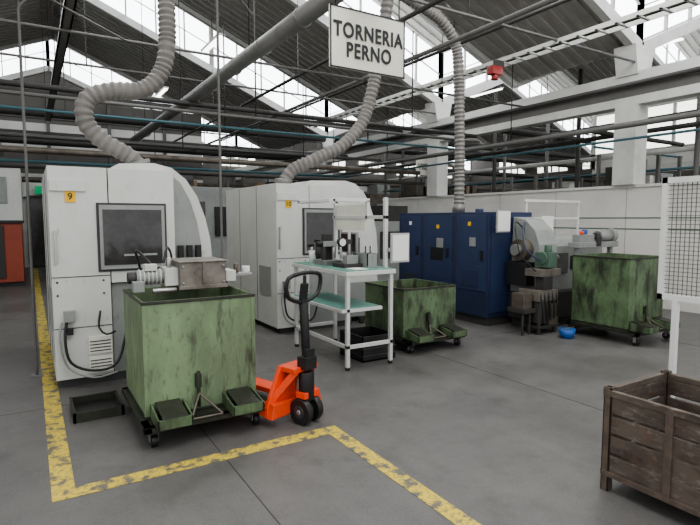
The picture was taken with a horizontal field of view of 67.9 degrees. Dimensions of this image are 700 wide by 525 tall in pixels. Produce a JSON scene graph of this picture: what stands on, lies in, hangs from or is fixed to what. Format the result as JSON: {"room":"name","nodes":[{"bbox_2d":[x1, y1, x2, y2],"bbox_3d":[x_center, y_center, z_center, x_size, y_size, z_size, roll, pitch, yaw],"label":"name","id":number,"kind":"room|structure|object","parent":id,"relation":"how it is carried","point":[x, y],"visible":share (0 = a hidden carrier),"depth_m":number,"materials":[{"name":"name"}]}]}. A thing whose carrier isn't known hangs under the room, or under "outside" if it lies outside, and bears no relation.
{"room":"metal workshop","nodes":[
{"label":"metal workshop","id":0,"kind":"room"},
{"bbox_2d":[0,94,202,267],"bbox_3d":[-9.346,-2.587,17.136,9.000,5.400,0.250,-3,6,-31],"label":"wall partition","id":1,"kind":"structure","parent":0,"point":[6,122],"depth_m":17.06,"materials":[{"name":"paint"}]},
{"bbox_2d":[26,186,45,267],"bbox_3d":[-9.784,-1.152,16.773,1.050,2.600,0.090,-3,6,-31],"label":"door","id":2,"kind":"structure","parent":1,"relation":"in","point":[36,202],"depth_m":16.61,"materials":[{"name":"metal"}]},
{"bbox_2d":[0,40,469,193],"bbox_3d":[-6.010,-5.498,27.346,33.600,9.500,0.300,-3,6,-31],"label":"wall","id":3,"kind":"structure","parent":0,"point":[37,78],"depth_m":29.20,"materials":[{"name":"paint"}]},
{"bbox_2d":[0,267,699,524],"bbox_3d":[2.793,0.526,13.491,34.000,0.203,33.900,-3,6,-31],"label":"floor","id":4,"kind":"structure","parent":0,"point":[499,450],"depth_m":3.60,"materials":[{"name":"concrete"}]},
{"bbox_2d":[0,168,24,286],"bbox_3d":[-9.747,-0.795,11.907,3.900,2.700,2.260,-3,6,-31],"label":"machine","id":5,"kind":"object","parent":4,"relation":"on","point":[12,261],"visible":1,"depth_m":11.88,"materials":[{"name":"paint"}]},
{"bbox_2d":[16,0,126,378],"bbox_3d":[-2.979,-0.907,5.970,0.183,3.912,2.152,0,5,5],"label":"pipe","id":6,"kind":"object","parent":4,"relation":"on","point":[36,375],"visible":1,"depth_m":5.00,"materials":[{"name":"grey metal"}]},
{"bbox_2d":[69,390,124,423],"bbox_3d":[-2.059,1.165,4.222,0.360,0.075,0.440,-3,6,-31],"label":"drip tray","id":7,"kind":"object","parent":4,"relation":"on","point":[90,407],"visible":1,"depth_m":4.22,"materials":[{"name":"black metal"}]},
{"bbox_2d":[42,163,211,386],"bbox_3d":[-2.515,0.007,5.859,1.565,2.110,2.179,-3,6,-31],"label":"machine","id":8,"kind":"object","parent":4,"relation":"on","point":[95,219],"visible":0.84,"depth_m":4.86,"materials":[{"name":"paint"}]},
{"bbox_2d":[127,246,251,293],"bbox_3d":[-1.513,0.501,4.636,0.980,1.329,1.215,-3,6,-31],"label":"conveyor","id":9,"kind":"object","parent":4,"relation":"on","point":[188,273],"visible":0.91,"depth_m":4.08,"materials":[{"name":"grey metal"}]},
{"bbox_2d":[122,285,264,446],"bbox_3d":[-1.231,0.724,4.031,0.870,0.985,1.090,-3,6,-31],"label":"cart","id":10,"kind":"object","parent":4,"relation":"on","point":[187,351],"visible":0.95,"depth_m":3.76,"materials":[{"name":"metal"}]},
{"bbox_2d":[181,175,238,282],"bbox_3d":[-4.038,-0.848,12.835,2.200,2.650,1.860,-3,6,-31],"label":"machining center","id":11,"kind":"object","parent":4,"relation":"on","point":[208,197],"visible":0.2,"depth_m":12.29,"materials":[{"name":"grey paint"}]},
{"bbox_2d":[194,169,228,187],"bbox_3d":[-5.298,-1.338,15.999,3.000,3.100,0.900,-3,6,-31],"label":"storage rack","id":12,"kind":"object","parent":4,"relation":"on","point":[195,182],"visible":0.03,"depth_m":16.27,"materials":[{"name":"grey metal"}]},
{"bbox_2d":[215,0,252,258],"bbox_3d":[-1.225,-0.877,5.577,0.139,3.919,1.209,0,5,3],"label":"pipe","id":13,"kind":"object","parent":4,"relation":"on","point":[216,1],"visible":0.66,"depth_m":5.00,"materials":[{"name":"grey metal"}]},
{"bbox_2d":[233,177,307,187],"bbox_3d":[-2.900,-1.667,19.337,2.600,3.200,0.900,-3,6,-31],"label":"storage rack","id":14,"kind":"object","parent":4,"relation":"on","point":[234,178],"visible":0.03,"depth_m":18.82,"materials":[{"name":"grey metal"}]},
{"bbox_2d":[233,270,322,425],"bbox_3d":[-0.826,0.609,4.327,1.460,1.166,0.550,4,6,38],"label":"truck","id":15,"kind":"object","parent":4,"relation":"on","point":[292,391],"visible":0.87,"depth_m":3.91,"materials":[{"name":"orange metal"}]},
{"bbox_2d":[226,181,378,333],"bbox_3d":[-0.713,-0.187,8.181,1.815,2.110,2.179,-3,6,-31],"label":"machine","id":16,"kind":"object","parent":4,"relation":"on","point":[268,232],"visible":0.52,"depth_m":7.26,"materials":[{"name":"paint"}]},
{"bbox_2d":[292,197,395,370],"bbox_3d":[-0.124,0.169,5.905,0.660,1.780,1.270,-3,6,-31],"label":"workbench","id":17,"kind":"object","parent":4,"relation":"on","point":[346,217],"visible":0.94,"depth_m":5.66,"materials":[{"name":"metal"}]},
{"bbox_2d":[308,244,314,262],"bbox_3d":[-0.461,-0.106,6.187,0.085,0.220,0.070,-3,6,-31],"label":"spray bottle","id":18,"kind":"object","parent":17,"relation":"on","point":[311,252],"visible":0.98,"depth_m":6.17,"materials":[{"name":"white paint"}]},
{"bbox_2d":[314,240,320,258],"bbox_3d":[-0.390,-0.140,6.298,0.085,0.270,0.070,-3,6,-31],"label":"spray bottle","id":19,"kind":"object","parent":17,"relation":"on","point":[317,249],"visible":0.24,"depth_m":6.28,"materials":[{"name":"plastic"}]},
{"bbox_2d":[315,234,341,265],"bbox_3d":[-0.271,-0.149,5.917,0.270,0.350,0.250,-3,6,-31],"label":"instrument","id":20,"kind":"object","parent":17,"relation":"on","point":[328,247],"visible":0.96,"depth_m":5.89,"materials":[{"name":"metal"}]},
{"bbox_2d":[333,231,361,267],"bbox_3d":[-0.033,-0.146,5.652,0.240,0.390,0.250,-3,6,-31],"label":"stand","id":21,"kind":"object","parent":17,"relation":"on","point":[348,261],"visible":1,"depth_m":5.61,"materials":[{"name":"metal"}]},
{"bbox_2d":[341,232,358,254],"bbox_3d":[0.006,-0.168,6.028,0.120,0.370,0.350,-3,6,-31],"label":"monitor","id":22,"kind":"object","parent":17,"relation":"on","point":[354,235],"visible":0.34,"depth_m":5.91,"materials":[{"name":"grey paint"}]},
{"bbox_2d":[346,267,366,269],"bbox_3d":[0.075,0.064,5.436,0.160,0.006,0.180,-3,6,-31],"label":"paper sheets","id":23,"kind":"object","parent":17,"relation":"on","point":[356,268],"visible":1,"depth_m":5.42,"materials":[{"name":"white paper"}]},
{"bbox_2d":[355,246,377,267],"bbox_3d":[0.182,-0.070,5.691,0.140,0.230,0.240,-3,6,-31],"label":"storage box","id":24,"kind":"object","parent":17,"relation":"on","point":[369,259],"visible":0.98,"depth_m":5.61,"materials":[{"name":"grey paint"}]},
{"bbox_2d":[387,233,408,262],"bbox_3d":[0.526,-0.161,5.649,0.270,0.320,0.060,-3,6,-31],"label":"holder","id":25,"kind":"object","parent":17,"relation":"attached to","point":[399,242],"visible":1,"depth_m":5.62,"materials":[{"name":"plastic"}]},
{"bbox_2d":[0,317,699,524],"bbox_3d":[-2.263,0.975,6.932,15.300,0.001,26.000,-3,6,-31],"label":"joint","id":26,"kind":"object","parent":4,"relation":"on","point":[36,317],"depth_m":3.86,"materials":[{"name":"grey concrete"}]},
{"bbox_2d":[339,325,395,362],"bbox_3d":[0.198,0.920,5.920,0.456,0.280,0.488,-3,6,-31],"label":"plastic crate","id":27,"kind":"object","parent":4,"relation":"on","point":[364,334],"visible":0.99,"depth_m":5.75,"materials":[{"name":"plastic"}]},
{"bbox_2d":[358,186,397,193],"bbox_3d":[0.720,-2.074,24.506,3.000,3.150,1.260,-3,6,-31],"label":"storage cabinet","id":28,"kind":"object","parent":4,"relation":"on","point":[363,188],"visible":0.05,"depth_m":23.82,"materials":[{"name":"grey metal"}]},
{"bbox_2d":[365,185,398,205],"bbox_3d":[1.348,-1.585,20.458,2.000,2.850,1.060,-3,6,-31],"label":"storage cabinet","id":29,"kind":"object","parent":4,"relation":"on","point":[375,193],"visible":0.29,"depth_m":19.77,"materials":[{"name":"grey metal"}]},
{"bbox_2d":[370,205,407,280],"bbox_3d":[0.974,-0.422,12.548,2.400,1.850,1.660,-3,6,-31],"label":"machining center","id":30,"kind":"object","parent":4,"relation":"on","point":[394,212],"visible":0.17,"depth_m":11.61,"materials":[{"name":"grey paint"}]},
{"bbox_2d":[399,169,426,197],"bbox_3d":[2.596,-1.429,17.094,1.800,3.100,0.900,-3,6,-31],"label":"storage rack","id":31,"kind":"object","parent":4,"relation":"on","point":[409,190],"visible":0.1,"depth_m":16.51,"materials":[{"name":"grey metal"}]},
{"bbox_2d":[365,278,466,353],"bbox_3d":[0.805,0.640,6.506,0.870,0.740,1.090,-3,6,-31],"label":"cart","id":32,"kind":"object","parent":4,"relation":"on","point":[422,309],"visible":0.86,"depth_m":6.26,"materials":[{"name":"metal"}]},
{"bbox_2d":[424,179,491,194],"bbox_3d":[4.582,-1.894,22.052,3.000,3.200,0.900,-3,6,-31],"label":"storage rack","id":33,"kind":"object","parent":4,"relation":"on","point":[473,189],"visible":0.08,"depth_m":21.88,"materials":[{"name":"grey metal"}]},
{"bbox_2d":[399,209,531,325],"bbox_3d":[1.793,-0.011,8.531,0.935,1.700,2.115,-3,6,-31],"label":"electrical cabinet","id":34,"kind":"object","parent":4,"relation":"on","point":[465,250],"visible":0.69,"depth_m":7.79,"materials":[{"name":"metal"}]},
{"bbox_2d":[495,210,510,232],"bbox_3d":[2.128,-0.585,7.358,0.280,0.320,0.143,-3,6,-31],"label":"holder","id":35,"kind":"object","parent":34,"relation":"attached to","point":[503,217],"visible":1,"depth_m":7.29,"materials":[{"name":"paper"}]},
{"bbox_2d":[233,43,699,195],"bbox_3d":[1.273,-2.070,15.752,0.600,4.600,27.700,-3,6,-31],"label":"frame","id":36,"kind":"object","parent":4,"relation":"on","point":[628,104],"visible":0.56,"depth_m":9.94,"materials":[{"name":"grey metal"}]},
{"bbox_2d":[292,53,699,196],"bbox_3d":[8.349,-2.597,20.253,16.000,4.900,24.000,-3,6,-31],"label":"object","id":37,"kind":"object","parent":4,"relation":"on","point":[577,158],"visible":0.34,"depth_m":13.95,"materials":[{"name":"metal"}]},
{"bbox_2d":[510,175,582,190],"bbox_3d":[4.981,-0.857,13.253,1.800,2.600,0.800,-3,6,-31],"label":"storage rack","id":38,"kind":"object","parent":4,"relation":"on","point":[558,183],"visible":0.12,"depth_m":12.98,"materials":[{"name":"grey metal"}]},
{"bbox_2d":[522,199,580,233],"bbox_3d":[3.420,-0.121,8.823,1.450,1.870,0.070,-3,6,-31],"label":"frame","id":39,"kind":"object","parent":4,"relation":"on","point":[548,219],"visible":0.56,"depth_m":8.72,"materials":[{"name":"white paint"}]},
{"bbox_2d":[506,217,601,335],"bbox_3d":[3.083,0.126,7.622,2.200,1.579,0.771,-3,6,-31],"label":"machine","id":40,"kind":"object","parent":4,"relation":"on","point":[539,274],"visible":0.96,"depth_m":7.24,"materials":[{"name":"paint"}]},
{"bbox_2d":[552,181,579,187],"bbox_3d":[9.826,-1.954,23.069,3.000,3.150,1.260,-3,6,-31],"label":"storage cabinet","id":41,"kind":"object","parent":4,"relation":"on","point":[567,184],"visible":0.05,"depth_m":22.23,"materials":[{"name":"grey metal"}]},
{"bbox_2d":[558,327,575,338],"bbox_3d":[2.840,0.921,6.802,0.220,0.130,0.220,-3,6,-31],"label":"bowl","id":42,"kind":"object","parent":4,"relation":"on","point":[565,332],"visible":1,"depth_m":6.74,"materials":[{"name":"blue plastic"}]},
{"bbox_2d":[568,228,617,326],"bbox_3d":[3.568,0.208,7.651,0.950,1.410,0.220,-3,6,-31],"label":"machine","id":43,"kind":"object","parent":4,"relation":"on","point":[607,238],"visible":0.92,"depth_m":7.49,"materials":[{"name":"grey paint"}]},
{"bbox_2d":[567,253,679,345],"bbox_3d":[3.607,0.447,6.841,0.850,1.070,1.070,-3,6,-31],"label":"cart","id":44,"kind":"object","parent":4,"relation":"on","point":[612,292],"visible":0.86,"depth_m":6.62,"materials":[{"name":"metal"}]},
{"bbox_2d":[596,154,681,186],"bbox_3d":[6.153,-0.832,11.152,1.800,2.900,0.800,-3,6,-31],"label":"storage rack","id":45,"kind":"object","parent":4,"relation":"on","point":[657,177],"visible":0.09,"depth_m":10.84,"materials":[{"name":"grey metal"}]},
{"bbox_2d":[600,369,699,517],"bbox_3d":[2.004,1.028,2.678,0.652,0.605,1.108,-3,6,-31],"label":"crate","id":46,"kind":"object","parent":4,"relation":"on","point":[662,460],"visible":1,"depth_m":2.81,"materials":[{"name":"weathered wood"}]},
{"bbox_2d":[657,175,699,397],"bbox_3d":[2.498,0.355,3.309,0.200,1.840,1.050,-3,6,-31],"label":"panel","id":47,"kind":"object","parent":4,"relation":"on","point":[676,299],"visible":0.94,"depth_m":3.65,"materials":[{"name":"white paint"}]},
{"bbox_2d":[0,0,699,176],"bbox_3d":[0.959,-6.785,15.871,33.740,5.022,26.500,-3,6,-31],"label":"ceiling","id":48,"kind":"structure","parent":0,"point":[561,66],"depth_m":14.42,"materials":[{"name":"white concrete"}]},
{"bbox_2d":[155,86,168,96],"label":"lamps","id":49,"kind":"object","parent":48,"relation":"attached to","point":[163,89],"depth_m":16.90,"materials":[{"name":"white paint"}]},
{"bbox_2d":[201,33,224,52],"label":"lamps","id":50,"kind":"object","parent":48,"relation":"attached to","point":[209,45],"depth_m":12.37,"materials":[{"name":"white paint"}]},
{"bbox_2d":[0,0,654,166],"bbox_3d":[2.182,-5.822,13.956,33.600,3.822,11.514,-3,6,-31],"label":"roof truss","id":51,"kind":"object","parent":48,"relation":"attached to","point":[468,14],"visible":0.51,"depth_m":10.14,"materials":[{"name":"grey metal"}]},
{"bbox_2d":[40,0,76,120],"bbox_3d":[-4.421,-4.664,7.779,0.132,3.200,11.500,-3,6,-31],"label":"cable tray","id":52,"kind":"object","parent":51,"relation":"hanging from","point":[66,20],"visible":0.86,"depth_m":7.70,"materials":[{"name":"black metal"}]},
{"bbox_2d":[130,0,343,141],"bbox_3d":[-2.202,-4.488,7.985,0.243,3.686,13.500,-3,6,-32],"label":"ventilation duct","id":53,"kind":"object","parent":51,"relation":"hanging from","point":[303,16],"visible":0.8,"depth_m":6.43,"materials":[{"name":"metal"}]},
{"bbox_2d":[0,0,699,187],"bbox_3d":[-3.887,-2.970,10.018,14.100,2.450,16.500,-3,6,-31],"label":"pipes","id":54,"kind":"object","parent":48,"relation":"attached to","point":[6,135],"visible":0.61,"depth_m":10.73,"materials":[{"name":"grey metal"}]},
{"bbox_2d":[0,0,699,169],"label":"window","id":55,"kind":"structure","parent":48,"relation":"attached to","point":[425,75],"depth_m":17.05,"materials":[{"name":"white glass"}]},
{"bbox_2d":[329,0,404,78],"bbox_3d":[0.167,-2.922,4.577,0.800,2.440,0.030,-3,6,-31],"label":"hanging sign","id":56,"kind":"object","parent":48,"relation":"hanging from","point":[359,41],"visible":1,"depth_m":4.63,"materials":[{"name":"white painted metal"},{"name":"dark steel"}]},
{"bbox_2d":[202,155,590,177],"bbox_3d":[5.200,-4.806,19.067,23.190,0.900,25.600,-3,6,-31],"label":"window","id":57,"kind":"structure","parent":48,"relation":"attached to","point":[550,169],"depth_m":30.93,"materials":[{"name":"glass"}]},
{"bbox_2d":[471,86,503,96],"label":"lamps","id":58,"kind":"object","parent":48,"relation":"attached to","point":[500,87],"depth_m":16.93,"materials":[{"name":"white paint"}]},
{"bbox_2d":[305,0,699,127],"bbox_3d":[1.940,-4.171,10.275,0.312,1.200,12.000,-3,6,-31],"label":"cable tray","id":59,"kind":"object","parent":48,"relation":"hanging from","point":[669,7],"visible":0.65,"depth_m":8.17,"materials":[{"name":"white metal"}]},
{"bbox_2d":[487,59,503,80],"bbox_3d":[2.493,-3.268,8.836,0.320,0.340,0.150,-3,6,-31],"label":"lamp","id":60,"kind":"object","parent":59,"relation":"attached to","point":[496,70],"visible":1,"depth_m":8.77,"materials":[{"name":"metal"}]},
{"bbox_2d":[662,36,684,45],"label":"lamps","id":61,"kind":"object","parent":48,"relation":"attached to","point":[683,37],"depth_m":12.04,"materials":[{"name":"white paint"}]},
{"bbox_2d":[416,159,426,174],"bbox_3d":[2.008,-2.818,14.204,0.500,0.850,0.032,-3,6,-31],"label":"hanging sign","id":62,"kind":"object","parent":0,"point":[423,170],"visible":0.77,"depth_m":14.19,"materials":[{"name":"metal"}]},
{"bbox_2d":[470,160,604,192],"bbox_3d":[15.667,-3.505,24.519,0.200,6.000,27.700,-3,6,-31],"label":"wall","id":63,"kind":"structure","parent":0,"point":[475,165],"depth_m":32.30,"materials":[{"name":"paint"}]},
{"bbox_2d":[382,182,699,313],"bbox_3d":[4.286,-0.451,10.973,0.220,2.170,12.200,-3,6,-31],"label":"wall","id":64,"kind":"structure","parent":0,"point":[634,210],"depth_m":9.61,"materials":[{"name":"paint"}]},
{"bbox_2d":[591,96,699,185],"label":"window","id":65,"kind":"structure","parent":0,"point":[686,104],"depth_m":12.64,"materials":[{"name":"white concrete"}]},
{"bbox_3d":[-0.140,-4.795,6.817,5.500,1.280,0.260,-3,6,-31],"label":"duct","id":66,"kind":"object","parent":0,"visible":0},
{"bbox_2d":[73,0,176,162],"bbox_3d":[-2.372,-2.520,5.496,1.069,3.073,0.413,-3,6,-31],"label":"flexible duct","id":67,"kind":"object","parent":66,"relation":"attached to","point":[90,97],"visible":0.97,"depth_m":5.44,"materials":[{"name":"grey plastic"}]},
{"bbox_2d":[275,0,393,183],"bbox_3d":[-0.208,-2.655,7.431,1.757,3.147,0.430,-1,5,-10],"label":"flexible duct","id":68,"kind":"object","parent":66,"relation":"attached to","point":[366,111],"visible":0.76,"depth_m":7.40,"materials":[{"name":"grey plastic"}]},
{"bbox_2d":[400,0,464,211],"bbox_3d":[0.806,-2.522,7.591,2.379,3.561,0.200,-3,6,-31],"label":"flexible duct","id":69,"kind":"object","parent":66,"relation":"attached to","point":[434,14],"visible":0.89,"depth_m":8.09,"materials":[{"name":"grey plastic"}]}
]}

